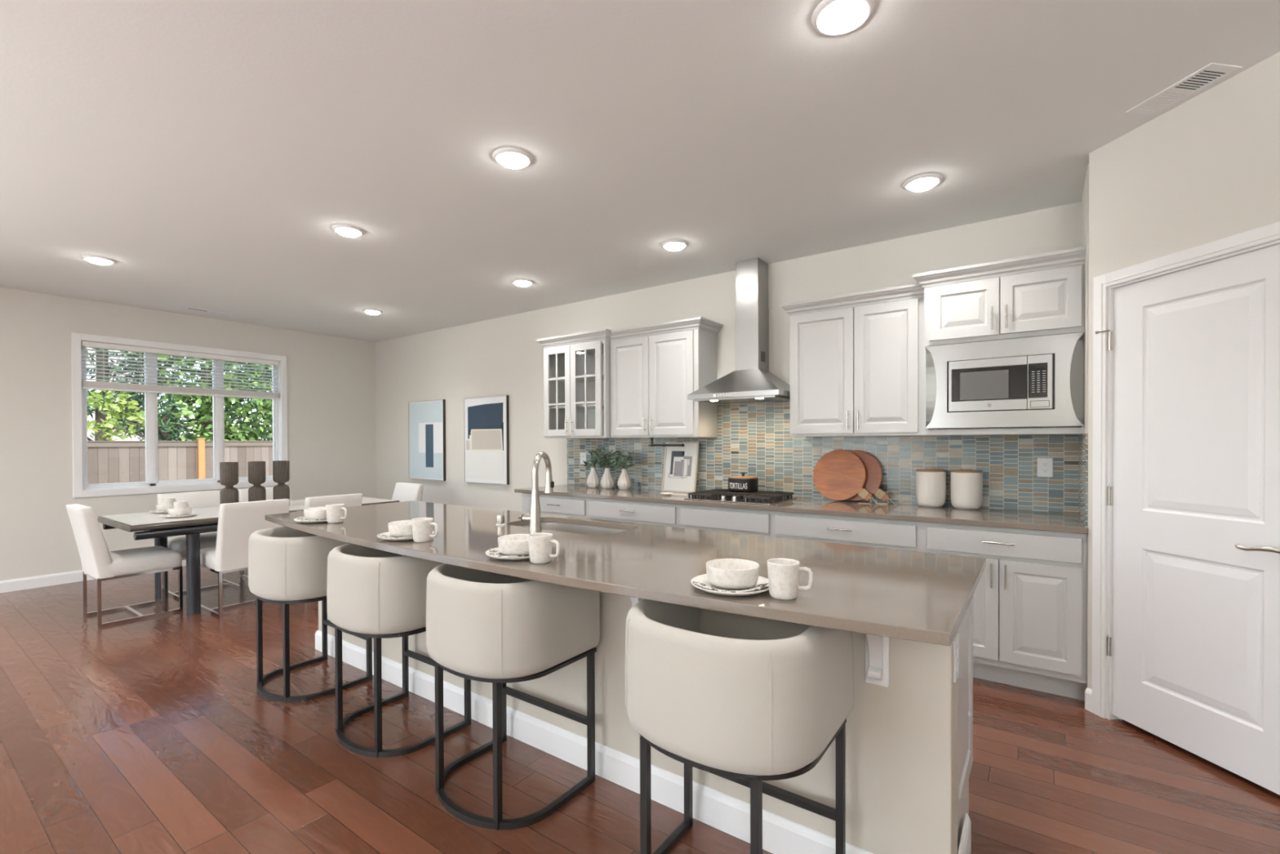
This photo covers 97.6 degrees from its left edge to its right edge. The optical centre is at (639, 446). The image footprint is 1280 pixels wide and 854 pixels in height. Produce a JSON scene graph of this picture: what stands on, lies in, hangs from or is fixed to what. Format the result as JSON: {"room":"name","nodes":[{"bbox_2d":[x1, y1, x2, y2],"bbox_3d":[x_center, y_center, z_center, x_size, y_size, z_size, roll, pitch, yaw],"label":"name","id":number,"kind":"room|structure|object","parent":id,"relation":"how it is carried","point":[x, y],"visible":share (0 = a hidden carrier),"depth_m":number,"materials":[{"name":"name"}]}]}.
{"room":"kitchen","nodes":[
{"label":"kitchen","id":0,"kind":"room"},
{"bbox_2d":[0,286,376,581],"bbox_3d":[-6.419,-0.053,4.184,0.150,2.740,9.320,0,1,36],"label":"wall","id":1,"kind":"structure","parent":0,"point":[331,380],"depth_m":5.51,"materials":[{"name":"beige paint"}]},
{"bbox_2d":[0,560,186,593],"bbox_3d":[-5.241,1.246,5.692,0.014,0.106,5.320,0,1,36],"label":"baseboard","id":2,"kind":"structure","parent":1,"relation":"attached to","point":[9,585],"depth_m":5.22,"materials":[{"name":"white paint"}]},
{"bbox_2d":[71,332,288,497],"bbox_3d":[-4.968,-0.315,6.193,0.167,1.593,1.888,0,1,36],"label":"window","id":3,"kind":"structure","parent":1,"relation":"in","point":[81,486],"depth_m":5.93,"materials":[{"name":"white plastic"}]},
{"bbox_2d":[81,341,279,411],"bbox_3d":[-4.940,-0.733,6.167,0.065,0.614,1.736,0,1,36],"label":"window blind","id":4,"kind":"object","parent":3,"relation":"attached to","point":[86,384],"visible":0.94,"depth_m":6.04,"materials":[{"name":"white plastic"}]},
{"bbox_2d":[0,0,1279,342],"bbox_3d":[-2.288,-1.462,1.206,10.330,0.100,9.320,0,1,36],"label":"ceiling","id":5,"kind":"structure","parent":0,"point":[212,151],"depth_m":2.53,"materials":[{"name":"white paint"}]},
{"bbox_2d":[80,254,116,265],"bbox_3d":[-4.122,-1.415,4.269,0.196,0.034,0.196,0,1,36],"label":"recessed light","id":6,"kind":"object","parent":5,"relation":"in","point":[98,260],"visible":1,"depth_m":4.23,"materials":[{"name":"white glass"}]},
{"bbox_2d":[182,306,232,315],"bbox_3d":[-4.594,-1.443,5.961,0.110,0.005,0.420,0,1,36],"label":"ceiling vent","id":7,"kind":"object","parent":5,"relation":"in","point":[185,308],"visible":1,"depth_m":5.95,"materials":[{"name":"white metal"}]},
{"bbox_2d":[331,224,364,237],"bbox_3d":[-1.929,-1.419,3.705,0.196,0.034,0.196,0,1,36],"label":"recessed light","id":8,"kind":"object","parent":5,"relation":"in","point":[346,230],"visible":1,"depth_m":3.66,"materials":[{"name":"white"}]},
{"bbox_2d":[362,308,382,315],"bbox_3d":[-2.856,-1.435,5.982,0.196,0.034,0.196,0,1,36],"label":"recessed light","id":9,"kind":"object","parent":5,"relation":"in","point":[370,311],"visible":1,"depth_m":5.93,"materials":[{"name":"white glass"}]},
{"bbox_2d":[492,146,533,168],"bbox_3d":[-0.629,-1.415,2.773,0.196,0.034,0.196,0,1,36],"label":"recessed light","id":10,"kind":"object","parent":5,"relation":"in","point":[508,157],"visible":1,"depth_m":2.73,"materials":[{"name":"white glass"}]},
{"bbox_2d":[511,278,533,286],"bbox_3d":[-1.028,-1.433,4.911,0.196,0.034,0.196,0,1,36],"label":"recessed light","id":11,"kind":"object","parent":5,"relation":"in","point":[518,282],"visible":1,"depth_m":4.87,"materials":[{"name":"white"}]},
{"bbox_2d":[661,239,688,250],"bbox_3d":[0.248,-1.429,3.996,0.196,0.034,0.196,0,1,36],"label":"recessed light","id":12,"kind":"object","parent":5,"relation":"in","point":[673,244],"visible":1,"depth_m":3.95,"materials":[{"name":"white glass"}]},
{"bbox_2d":[811,0,875,35],"bbox_3d":[0.667,-1.412,1.843,0.196,0.034,0.196,0,1,36],"label":"recessed light","id":13,"kind":"object","parent":5,"relation":"in","point":[829,17],"visible":1,"depth_m":1.82,"materials":[{"name":"white glass"}]},
{"bbox_2d":[902,173,942,191],"bbox_3d":[1.537,-1.426,3.047,0.196,0.034,0.196,0,1,36],"label":"recessed light","id":14,"kind":"object","parent":5,"relation":"in","point":[922,182],"visible":1,"depth_m":3.01,"materials":[{"name":"white"}]},
{"bbox_2d":[1125,62,1242,115],"bbox_3d":[2.179,-1.435,2.258,0.142,0.005,0.315,0,1,-9],"label":"ceiling vent","id":15,"kind":"object","parent":5,"relation":"in","point":[1211,73],"visible":1,"depth_m":2.24,"materials":[{"name":"white metal"}]},
{"bbox_2d":[0,565,1279,853],"bbox_3d":[-2.278,1.358,1.230,10.330,0.060,9.320,0,1,36],"label":"floor","id":16,"kind":"structure","parent":0,"point":[154,735],"depth_m":2.27,"materials":[{"name":"brown wood"}]},
{"bbox_2d":[66,503,182,627],"bbox_3d":[-3.998,0.870,4.355,0.470,0.871,0.588,0,1,36],"label":"dining chair","id":17,"kind":"object","parent":16,"relation":"on","point":[100,563],"visible":1,"depth_m":4.20,"materials":[{"name":"white fabric"}]},
{"bbox_2d":[157,490,242,599],"bbox_3d":[-4.024,0.863,5.123,0.588,0.871,0.470,0,1,36],"label":"dining chair","id":18,"kind":"object","parent":16,"relation":"on","point":[195,500],"visible":0.38,"depth_m":5.14,"materials":[{"name":"white fabric"}]},
{"bbox_2d":[200,498,289,617],"bbox_3d":[-3.241,0.865,4.580,0.588,0.871,0.470,0,1,36],"label":"dining chair","id":19,"kind":"object","parent":16,"relation":"on","point":[237,522],"visible":0.52,"depth_m":4.35,"materials":[{"name":"white fabric"}]},
{"bbox_2d":[97,497,399,615],"bbox_3d":[-3.437,0.926,5.146,0.950,0.744,2.080,0,1,36],"label":"dining table","id":20,"kind":"object","parent":16,"relation":"on","point":[154,526],"visible":0.47,"depth_m":4.36,"materials":[{"name":"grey wood"}]},
{"bbox_2d":[149,510,168,513],"bbox_3d":[-4.036,0.550,4.790,0.240,0.020,0.240,0,1,36],"label":"plate","id":21,"kind":"object","parent":20,"relation":"on","point":[166,512],"visible":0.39,"depth_m":4.69,"materials":[{"name":"ceramic"}]},
{"bbox_2d":[155,503,173,511],"bbox_3d":[-4.036,0.518,4.789,0.155,0.058,0.155,0,1,36],"label":"bowl","id":22,"kind":"object","parent":21,"relation":"on","point":[160,507],"visible":0.44,"depth_m":4.72,"materials":[{"name":"ceramic"}]},
{"bbox_2d":[161,497,176,505],"bbox_3d":[-4.025,0.486,4.798,0.087,0.098,0.112,0,1,31],"label":"mug","id":23,"kind":"object","parent":22,"relation":"in","point":[165,501],"visible":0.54,"depth_m":4.76,"materials":[{"name":"ceramic"}]},
{"bbox_2d":[160,512,199,517],"bbox_3d":[-3.699,0.551,4.505,0.240,0.020,0.240,0,1,36],"label":"plate","id":24,"kind":"object","parent":20,"relation":"on","point":[192,513],"visible":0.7,"depth_m":4.43,"materials":[{"name":"ceramic"}]},
{"bbox_2d":[167,506,192,515],"bbox_3d":[-3.699,0.519,4.505,0.155,0.058,0.155,0,1,36],"label":"bowl","id":25,"kind":"object","parent":24,"relation":"on","point":[171,511],"visible":0.92,"depth_m":4.45,"materials":[{"name":"ceramic"}]},
{"bbox_2d":[173,501,188,508],"bbox_3d":[-3.688,0.487,4.514,0.087,0.098,0.112,0,1,31],"label":"mug","id":26,"kind":"object","parent":25,"relation":"in","point":[177,504],"visible":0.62,"depth_m":4.48,"materials":[{"name":"ceramic"}]},
{"bbox_2d":[219,462,239,503],"bbox_3d":[-3.596,0.345,4.905,0.132,0.424,0.133,0,1,36],"label":"candle holder","id":27,"kind":"object","parent":20,"relation":"on","point":[228,471],"visible":0.82,"depth_m":4.86,"materials":[{"name":"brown wood"}]},
{"bbox_2d":[219,462,238,485],"bbox_3d":[-3.597,0.236,4.904,0.132,0.206,0.133,0,1,36],"label":"cup","id":28,"kind":"object","parent":27,"relation":"on","point":[228,471],"depth_m":4.86,"materials":[{"name":"brown wood"}]},
{"bbox_2d":[248,461,266,501],"bbox_3d":[-3.472,0.343,5.078,0.132,0.424,0.133,0,1,36],"label":"candle holder","id":29,"kind":"object","parent":20,"relation":"on","point":[256,469],"visible":0.84,"depth_m":5.03,"materials":[{"name":"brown wood"}]},
{"bbox_2d":[248,461,266,484],"bbox_3d":[-3.473,0.234,5.077,0.132,0.206,0.133,0,1,36],"label":"cup","id":30,"kind":"object","parent":29,"relation":"on","point":[256,469],"depth_m":5.03,"materials":[{"name":"brown wood"}]},
{"bbox_2d":[272,460,289,505],"bbox_3d":[-3.356,0.341,5.240,0.132,0.424,0.133,0,1,36],"label":"candle holder","id":31,"kind":"object","parent":20,"relation":"on","point":[281,468],"visible":0.88,"depth_m":5.19,"materials":[{"name":"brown wood"}]},
{"bbox_2d":[272,460,289,483],"bbox_3d":[-3.356,0.232,5.239,0.132,0.206,0.133,0,1,36],"label":"cup","id":32,"kind":"object","parent":31,"relation":"on","point":[281,468],"depth_m":5.19,"materials":[{"name":"brown wood"}]},
{"bbox_2d":[237,486,291,578],"bbox_3d":[-3.674,0.857,5.647,0.588,0.871,0.470,0,1,36],"label":"dining chair","id":33,"kind":"object","parent":16,"relation":"on","point":[242,493],"visible":0.04,"depth_m":5.62,"materials":[{"name":"white fabric"}]},
{"bbox_2d":[248,526,372,702],"bbox_3d":[-1.863,0.886,3.117,0.576,0.846,0.488,0,1,36],"label":"counter stool","id":34,"kind":"object","parent":16,"relation":"on","point":[286,566],"visible":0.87,"depth_m":2.89,"materials":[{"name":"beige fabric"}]},
{"bbox_2d":[303,493,362,508],"bbox_3d":[-2.874,0.860,5.049,0.588,0.871,0.470,0,1,36],"label":"dining chair","id":35,"kind":"object","parent":16,"relation":"on","point":[348,500],"visible":0.13,"depth_m":4.87,"materials":[{"name":"white fabric"}]},
{"bbox_2d":[326,543,471,757],"bbox_3d":[-1.152,0.888,2.607,0.576,0.846,0.488,0,1,36],"label":"counter stool","id":36,"kind":"object","parent":16,"relation":"on","point":[377,594],"visible":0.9,"depth_m":2.38,"materials":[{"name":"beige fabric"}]},
{"bbox_2d":[391,482,423,502],"bbox_3d":[-2.750,0.850,6.121,0.470,0.871,0.588,0,1,36],"label":"dining chair","id":37,"kind":"object","parent":16,"relation":"on","point":[403,491],"visible":0.2,"depth_m":6.25,"materials":[{"name":"white fabric"}]},
{"bbox_2d":[426,563,599,830],"bbox_3d":[-0.531,0.890,2.162,0.576,0.846,0.488,0,1,36],"label":"counter stool","id":38,"kind":"object","parent":16,"relation":"on","point":[482,625],"visible":0.94,"depth_m":1.96,"materials":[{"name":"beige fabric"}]},
{"bbox_2d":[521,493,587,518],"bbox_3d":[-0.590,0.853,5.187,0.800,0.868,0.711,0,1,36],"label":"base cabinet","id":39,"kind":"object","parent":16,"relation":"on","point":[570,506],"visible":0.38,"depth_m":4.87,"materials":[{"name":"white paint"}]},
{"bbox_2d":[514,484,1088,533],"bbox_3d":[0.726,0.406,4.247,4.142,0.031,0.700,0,1,36],"label":"countertop","id":40,"kind":"structure","parent":39,"relation":"on","point":[1049,521],"depth_m":3.53,"materials":[{"name":"beige stone"}]},
{"bbox_2d":[582,448,603,488],"bbox_3d":[-0.409,0.197,5.302,0.188,0.376,0.247,-1,1,-37],"label":"flower vase","id":41,"kind":"object","parent":40,"relation":"on","point":[593,481],"visible":0.82,"depth_m":5.28,"materials":[{"name":"white ceramic"}]},
{"bbox_2d":[593,446,617,488],"bbox_3d":[-0.309,0.189,5.191,0.210,0.392,0.212,0,1,36],"label":"flower vase","id":42,"kind":"object","parent":40,"relation":"on","point":[607,482],"visible":0.9,"depth_m":5.18,"materials":[{"name":"white ceramic"}]},
{"bbox_2d":[608,450,635,489],"bbox_3d":[-0.157,0.207,5.085,0.229,0.358,0.180,0,1,10],"label":"flower vase","id":43,"kind":"object","parent":40,"relation":"on","point":[624,482],"visible":1,"depth_m":5.06,"materials":[{"name":"white ceramic"}]},
{"bbox_2d":[662,442,699,492],"bbox_3d":[0.349,0.174,4.837,0.330,0.428,0.090,0,1,36],"label":"framed print","id":44,"kind":"object","parent":40,"relation":"on","point":[681,463],"visible":0.98,"depth_m":4.83,"materials":[{"name":"white paper"}]},
{"bbox_2d":[684,488,796,504],"bbox_3d":[0.757,0.367,4.211,0.690,0.047,0.524,0,1,36],"label":"gas cooktop","id":45,"kind":"object","parent":40,"relation":"in","point":[760,497],"visible":0.99,"depth_m":4.11,"materials":[{"name":"metal"}]},
{"bbox_2d":[728,471,758,491],"bbox_3d":[0.796,0.266,4.323,0.228,0.141,0.229,0,1,36],"label":"pot","id":46,"kind":"object","parent":45,"relation":"on","point":[743,482],"visible":1,"depth_m":4.23,"materials":[{"name":"black metal"}]},
{"bbox_2d":[813,449,888,504],"bbox_3d":[1.490,0.205,3.976,0.116,0.369,0.527,-1,1,-44],"label":"cutting board","id":47,"kind":"object","parent":40,"relation":"on","point":[838,474],"visible":1,"depth_m":4.02,"materials":[{"name":"brown wood"}]},
{"bbox_2d":[848,449,905,504],"bbox_3d":[1.598,0.206,3.950,0.115,0.365,0.528,-1,1,-43],"label":"cutting board","id":48,"kind":"object","parent":40,"relation":"on","point":[873,482],"visible":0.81,"depth_m":3.94,"materials":[{"name":"brown wood"}]},
{"bbox_2d":[915,467,946,507],"bbox_3d":[1.912,0.265,3.683,0.178,0.252,0.178,0,1,36],"label":"ceramic canister","id":49,"kind":"object","parent":40,"relation":"on","point":[931,482],"visible":1,"depth_m":3.61,"materials":[{"name":"white ceramic"}]},
{"bbox_2d":[950,468,982,509],"bbox_3d":[2.078,0.265,3.565,0.178,0.252,0.178,0,1,36],"label":"ceramic canister","id":50,"kind":"object","parent":40,"relation":"on","point":[966,484],"visible":1,"depth_m":3.49,"materials":[{"name":"white ceramic"}]},
{"bbox_2d":[587,497,679,527],"bbox_3d":[0.101,0.854,4.691,0.900,0.868,0.711,0,1,36],"label":"base cabinet","id":51,"kind":"object","parent":16,"relation":"on","point":[627,511],"visible":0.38,"depth_m":4.40,"materials":[{"name":"white paint"}]},
{"bbox_2d":[315,522,973,853],"bbox_3d":[-0.486,0.873,2.755,3.631,0.869,0.875,0,1,36],"label":"kitchen island","id":52,"kind":"object","parent":16,"relation":"on","point":[909,722],"visible":0.26,"depth_m":1.79,"materials":[{"name":"paint"}]},
{"bbox_2d":[265,500,986,646],"bbox_3d":[-0.532,0.424,2.660,3.636,0.031,1.105,0,1,36],"label":"island countertop","id":53,"kind":"structure","parent":52,"relation":"on","point":[922,597],"depth_m":1.98,"materials":[{"name":"beige stone"}]},
{"bbox_2d":[293,516,327,523],"bbox_3d":[-1.768,0.400,3.087,0.240,0.020,0.240,0,1,36],"label":"plate","id":54,"kind":"object","parent":53,"relation":"on","point":[295,519],"visible":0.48,"depth_m":2.99,"materials":[{"name":"ceramic"}]},
{"bbox_2d":[303,506,326,519],"bbox_3d":[-1.766,0.368,3.090,0.155,0.058,0.155,0,1,36],"label":"bowl","id":55,"kind":"object","parent":54,"relation":"on","point":[315,513],"visible":0.65,"depth_m":3.03,"materials":[{"name":"ceramic"}]},
{"bbox_2d":[325,503,346,523],"bbox_3d":[-1.641,0.360,3.020,0.088,0.098,0.112,-1,1,-40],"label":"mug","id":56,"kind":"object","parent":53,"relation":"on","point":[335,512],"visible":1,"depth_m":3.00,"materials":[{"name":"ceramic"}]},
{"bbox_2d":[377,531,434,541],"bbox_3d":[-1.058,0.402,2.533,0.240,0.020,0.240,0,1,36],"label":"plate","id":57,"kind":"object","parent":53,"relation":"on","point":[396,539],"visible":0.38,"depth_m":2.44,"materials":[{"name":"ceramic"}]},
{"bbox_2d":[387,520,413,537],"bbox_3d":[-1.056,0.370,2.536,0.155,0.058,0.155,0,1,36],"label":"bowl","id":58,"kind":"object","parent":57,"relation":"on","point":[402,528],"visible":0.7,"depth_m":2.47,"materials":[{"name":"ceramic"}]},
{"bbox_2d":[411,517,438,542],"bbox_3d":[-0.941,0.363,2.435,0.088,0.098,0.112,-1,1,-40],"label":"mug","id":59,"kind":"object","parent":53,"relation":"on","point":[422,527],"visible":1,"depth_m":2.41,"materials":[{"name":"ceramic"}]},
{"bbox_2d":[496,514,505,525],"bbox_3d":[-0.726,0.381,2.918,0.048,0.053,0.048,0,1,36],"label":"air gap","id":60,"kind":"object","parent":53,"relation":"on","point":[500,518],"visible":1,"depth_m":2.90,"materials":[{"name":"silver metal"}]},
{"bbox_2d":[484,546,529,559],"bbox_3d":[-0.462,0.403,2.123,0.240,0.020,0.240,0,1,36],"label":"plate","id":61,"kind":"object","parent":53,"relation":"on","point":[486,553],"visible":0.26,"depth_m":2.02,"materials":[{"name":"ceramic"}]},
{"bbox_2d":[488,548,529,556],"bbox_3d":[-0.482,0.398,2.065,0.233,0.015,0.112,0,1,20],"label":"napkin","id":62,"kind":"object","parent":61,"relation":"on","point":[492,552],"visible":0.71,"depth_m":2.06,"materials":[{"name":"fabric"}]},
{"bbox_2d":[497,533,528,555],"bbox_3d":[-0.460,0.371,2.126,0.155,0.058,0.155,0,1,36],"label":"bowl","id":63,"kind":"object","parent":61,"relation":"on","point":[512,544],"visible":0.75,"depth_m":2.06,"materials":[{"name":"ceramic"}]},
{"bbox_2d":[518,451,554,531],"bbox_3d":[-0.521,0.215,2.828,0.119,0.385,0.232,0,1,13],"label":"kitchen faucet","id":64,"kind":"object","parent":53,"relation":"on","point":[534,517],"visible":1,"depth_m":2.73,"materials":[{"name":"silver metal"}]},
{"bbox_2d":[528,488,542,531],"bbox_3d":[-0.512,0.308,2.740,0.062,0.200,0.062,0,1,13],"label":"faucet","id":65,"kind":"object","parent":64,"relation":"attached to","point":[535,516],"depth_m":2.72,"materials":[{"name":"silver metal"}]},
{"bbox_2d":[528,533,559,564],"bbox_3d":[-0.350,0.364,2.003,0.088,0.098,0.112,-1,1,-35],"label":"mug","id":66,"kind":"object","parent":53,"relation":"on","point":[540,544],"visible":1,"depth_m":1.98,"materials":[{"name":"ceramic"}]},
{"bbox_2d":[518,522,626,534],"bbox_3d":[-0.359,0.533,2.916,0.740,0.189,0.400,0,1,36],"label":"sink","id":67,"kind":"object","parent":53,"relation":"in","point":[580,529],"visible":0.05,"depth_m":3.13,"materials":[{"name":"metal"}]},
{"bbox_2d":[690,573,768,595],"bbox_3d":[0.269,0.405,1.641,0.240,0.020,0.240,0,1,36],"label":"plate","id":68,"kind":"object","parent":53,"relation":"on","point":[701,578],"visible":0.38,"depth_m":1.60,"materials":[{"name":"ceramic"}]},
{"bbox_2d":[706,558,759,589],"bbox_3d":[0.271,0.373,1.645,0.155,0.058,0.155,0,1,36],"label":"bowl","id":69,"kind":"object","parent":68,"relation":"on","point":[724,573],"visible":1,"depth_m":1.59,"materials":[{"name":"ceramic"}]},
{"bbox_2d":[767,558,813,599],"bbox_3d":[0.408,0.366,1.554,0.112,0.098,0.088,0,1,-22],"label":"mug","id":70,"kind":"object","parent":53,"relation":"on","point":[783,573],"visible":1,"depth_m":1.52,"materials":[{"name":"ceramic"}]},
{"bbox_2d":[953,633,959,682],"bbox_3d":[0.892,0.593,1.576,0.009,0.116,0.078,0,1,36],"label":"outlet plate","id":71,"kind":"object","parent":52,"relation":"attached to","point":[956,641],"depth_m":1.55,"materials":[{"name":"white plastic"}]},
{"bbox_2d":[679,504,773,537],"bbox_3d":[0.767,0.856,4.214,0.740,0.868,0.711,0,1,36],"label":"base cabinet","id":72,"kind":"object","parent":16,"relation":"on","point":[740,521],"visible":0.26,"depth_m":3.94,"materials":[{"name":"white paint"}]},
{"bbox_2d":[625,599,853,853],"bbox_3d":[0.246,0.892,1.605,0.576,0.846,0.488,0,1,36],"label":"counter stool","id":73,"kind":"object","parent":16,"relation":"on","point":[746,713],"visible":0.94,"depth_m":1.39,"materials":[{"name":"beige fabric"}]},
{"bbox_2d":[773,511,921,551],"bbox_3d":[1.434,0.858,3.736,0.900,0.868,0.711,0,1,36],"label":"base cabinet","id":74,"kind":"object","parent":16,"relation":"on","point":[862,531],"visible":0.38,"depth_m":3.45,"materials":[{"name":"white paint"}]},
{"bbox_2d":[921,521,1087,700],"bbox_3d":[2.103,0.860,3.256,0.747,0.868,0.711,0,1,36],"label":"base cabinet","id":75,"kind":"object","parent":16,"relation":"on","point":[1030,595],"visible":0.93,"depth_m":2.93,"materials":[{"name":"white paint"}]},
{"bbox_2d":[374,201,1080,511],"bbox_3d":[0.465,-0.085,4.920,10.180,2.740,0.100,0,1,36],"label":"wall","id":76,"kind":"structure","parent":0,"point":[503,355],"depth_m":5.76,"materials":[{"name":"beige paint"}]},
{"bbox_2d":[408,399,445,480],"bbox_3d":[-2.710,-0.086,7.113,0.745,1.002,0.038,0,1,36],"label":"framed picture","id":77,"kind":"object","parent":76,"relation":"attached to","point":[426,419],"visible":1,"depth_m":7.08,"materials":[{"name":"blue paper"}]},
{"bbox_2d":[463,395,509,484],"bbox_3d":[-1.772,-0.079,6.440,0.750,0.994,0.038,0,1,36],"label":"framed picture","id":78,"kind":"object","parent":76,"relation":"attached to","point":[486,419],"visible":1,"depth_m":6.41,"materials":[{"name":"white paper"}]},
{"bbox_2d":[536,328,628,438],"bbox_3d":[-0.512,-0.556,5.278,0.854,0.946,0.446,0,1,36],"label":"upper cabinet","id":79,"kind":"object","parent":76,"relation":"attached to","point":[577,366],"visible":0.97,"depth_m":5.17,"materials":[{"name":"white paint"}]},
{"bbox_2d":[549,373,604,409],"bbox_3d":[-0.488,-0.516,5.312,0.706,0.293,0.334,0,1,36],"label":"shelf","id":80,"kind":"object","parent":79,"relation":"attached to","point":[590,380],"depth_m":5.49,"materials":[{"name":"white wood"}]},
{"bbox_2d":[609,316,722,438],"bbox_3d":[0.198,-0.552,4.812,0.948,0.942,0.376,0,1,36],"label":"upper cabinet","id":81,"kind":"object","parent":76,"relation":"attached to","point":[655,367],"visible":0.98,"depth_m":4.65,"materials":[{"name":"white paint"}]},
{"bbox_2d":[648,437,684,446],"bbox_3d":[0.228,-0.042,4.759,0.332,0.078,0.040,0,1,36],"label":"paper towel bar","id":82,"kind":"object","parent":81,"relation":"attached to","point":[651,438],"visible":0.99,"depth_m":4.77,"materials":[{"name":"metal"}]},
{"bbox_2d":[687,257,790,404],"bbox_3d":[0.807,-0.900,4.295,0.733,1.099,0.503,0,1,36],"label":"range hood","id":83,"kind":"object","parent":76,"relation":"attached to","point":[752,380],"visible":0.99,"depth_m":4.31,"materials":[{"name":"metal"}]},
{"bbox_2d":[567,401,1079,512],"bbox_3d":[0.934,0.016,4.519,4.122,0.742,0.008,0,1,36],"label":"backsplash","id":84,"kind":"structure","parent":76,"relation":"attached to","point":[753,439],"depth_m":4.19,"materials":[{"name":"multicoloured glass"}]},
{"bbox_2d":[1037,457,1053,476],"bbox_3d":[2.467,0.125,3.411,0.078,0.116,0.008,0,1,36],"label":"wall outlet","id":85,"kind":"object","parent":84,"relation":"attached to","point":[1045,465],"visible":1,"depth_m":3.41,"materials":[{"name":"white plastic"}]},
{"bbox_2d":[780,283,933,436],"bbox_3d":[1.489,-0.549,3.886,0.932,0.946,0.376,0,1,36],"label":"upper cabinet","id":86,"kind":"object","parent":76,"relation":"attached to","point":[857,358],"visible":0.95,"depth_m":3.72,"materials":[{"name":"white paint"}]},
{"bbox_2d":[913,246,1085,435],"bbox_3d":[2.139,-0.566,3.371,0.826,0.984,0.456,0,1,36],"label":"upper cabinet","id":87,"kind":"object","parent":76,"relation":"attached to","point":[1043,294],"visible":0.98,"depth_m":3.17,"materials":[{"name":"white paint"}]},
{"bbox_2d":[924,332,1084,428],"bbox_3d":[2.131,-0.362,3.308,0.761,0.497,0.333,0,1,36],"label":"microwave","id":88,"kind":"object","parent":87,"relation":"in","point":[1040,389],"visible":1,"depth_m":3.16,"materials":[{"name":"metal"}]},
{"bbox_2d":[1031,370,1045,392],"bbox_3d":[2.183,-0.358,3.068,0.061,0.116,0.001,0,1,36],"label":"keypad","id":89,"kind":"object","parent":88,"relation":"attached to","point":[1038,377],"depth_m":3.07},
{"bbox_2d":[1080,163,1088,688],"bbox_3d":[2.488,-0.076,3.063,0.100,2.740,0.560,0,1,36],"label":"wall","id":90,"kind":"structure","parent":0,"point":[1085,198],"depth_m":2.90,"materials":[{"name":"beige paint"}]},
{"bbox_2d":[1078,433,1088,527],"bbox_3d":[2.410,0.162,3.048,0.008,0.465,0.664,0,1,36],"label":"backsplash","id":91,"kind":"structure","parent":90,"relation":"attached to","point":[1083,438],"depth_m":2.93,"materials":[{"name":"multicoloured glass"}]},
{"bbox_2d":[1087,51,1279,689],"bbox_3d":[2.357,-0.068,2.220,0.110,2.740,1.120,0,1,-9],"label":"wall","id":92,"kind":"structure","parent":0,"point":[1206,169],"depth_m":2.34,"materials":[{"name":"beige paint"}]},
{"bbox_2d":[1084,687,1092,711],"bbox_3d":[2.213,1.245,2.756,0.014,0.106,0.036,0,1,-9],"label":"baseboard","id":93,"kind":"structure","parent":92,"relation":"attached to","point":[1088,691],"depth_m":2.76,"materials":[{"name":"white paint"}]},
{"bbox_2d":[1091,221,1279,795],"bbox_3d":[2.317,0.241,2.307,0.163,2.120,0.866,0,1,-9],"label":"door","id":94,"kind":"structure","parent":92,"relation":"in","point":[1186,455],"depth_m":2.32,"materials":[{"name":"white paint"}]},
{"label":"outside","id":95,"kind":"structure","parent":0,"visible":0},
{"bbox_3d":[-17.053,1.729,21.477,37.260,0.150,65.000,0,1,36],"label":"ground","id":96,"kind":"structure","parent":95,"visible":0},
{"bbox_2d":[86,346,144,467],"bbox_3d":[-20.755,-2.196,17.381,7.200,7.800,8.100,0,1,36],"label":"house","id":97,"kind":"structure","parent":96,"relation":"on","point":[89,417],"depth_m":17.82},
{"bbox_2d":[86,390,145,468],"bbox_3d":[-9.912,0.299,10.465,1.157,2.868,1.594,0,1,12],"label":"shrub","id":98,"kind":"object","parent":96,"relation":"on","point":[108,435],"visible":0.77,"depth_m":10.58,"materials":[{"name":"green plant"}]},
{"bbox_2d":[86,347,182,440],"bbox_3d":[-11.264,-1.530,11.707,2.619,6.503,2.022,-1,1,-31],"label":"fir tree","id":99,"kind":"object","parent":96,"relation":"on","point":[135,396],"visible":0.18,"depth_m":11.77,"materials":[{"name":"green plant"}]},
{"bbox_2d":[112,395,208,440],"bbox_3d":[-9.736,0.318,11.627,2.075,2.804,1.985,0,1,36],"label":"spruce","id":100,"kind":"object","parent":96,"relation":"on","point":[166,436],"visible":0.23,"depth_m":11.57,"materials":[{"name":"green plant"}]},
{"bbox_2d":[87,438,272,484],"bbox_3d":[-7.593,0.763,11.662,0.170,1.885,18.091,0,1,36],"label":"fence","id":101,"kind":"object","parent":96,"relation":"on","point":[177,460],"visible":0.08,"depth_m":10.28,"materials":[{"name":"brown wood"}]},
{"bbox_2d":[126,351,272,440],"bbox_3d":[-9.744,-0.876,12.475,2.306,5.173,3.173,0,1,36],"label":"maple tree","id":102,"kind":"object","parent":96,"relation":"on","point":[204,412],"visible":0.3,"depth_m":12.39,"materials":[{"name":"green plant"}]},
{"bbox_2d":[159,355,271,440],"bbox_3d":[-11.631,-1.695,16.513,3.330,7.018,5.873,0,1,41],"label":"tree","id":103,"kind":"object","parent":96,"relation":"on","point":[183,366],"visible":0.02,"depth_m":15.54,"materials":[{"name":"green plant"}]},
{"bbox_2d":[224,362,272,440],"bbox_3d":[-9.218,-1.521,14.516,4.166,7.647,4.091,0,1,-2],"label":"cedar tree","id":104,"kind":"object","parent":96,"relation":"on","point":[267,374],"visible":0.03,"depth_m":13.86,"materials":[{"name":"green plant"}]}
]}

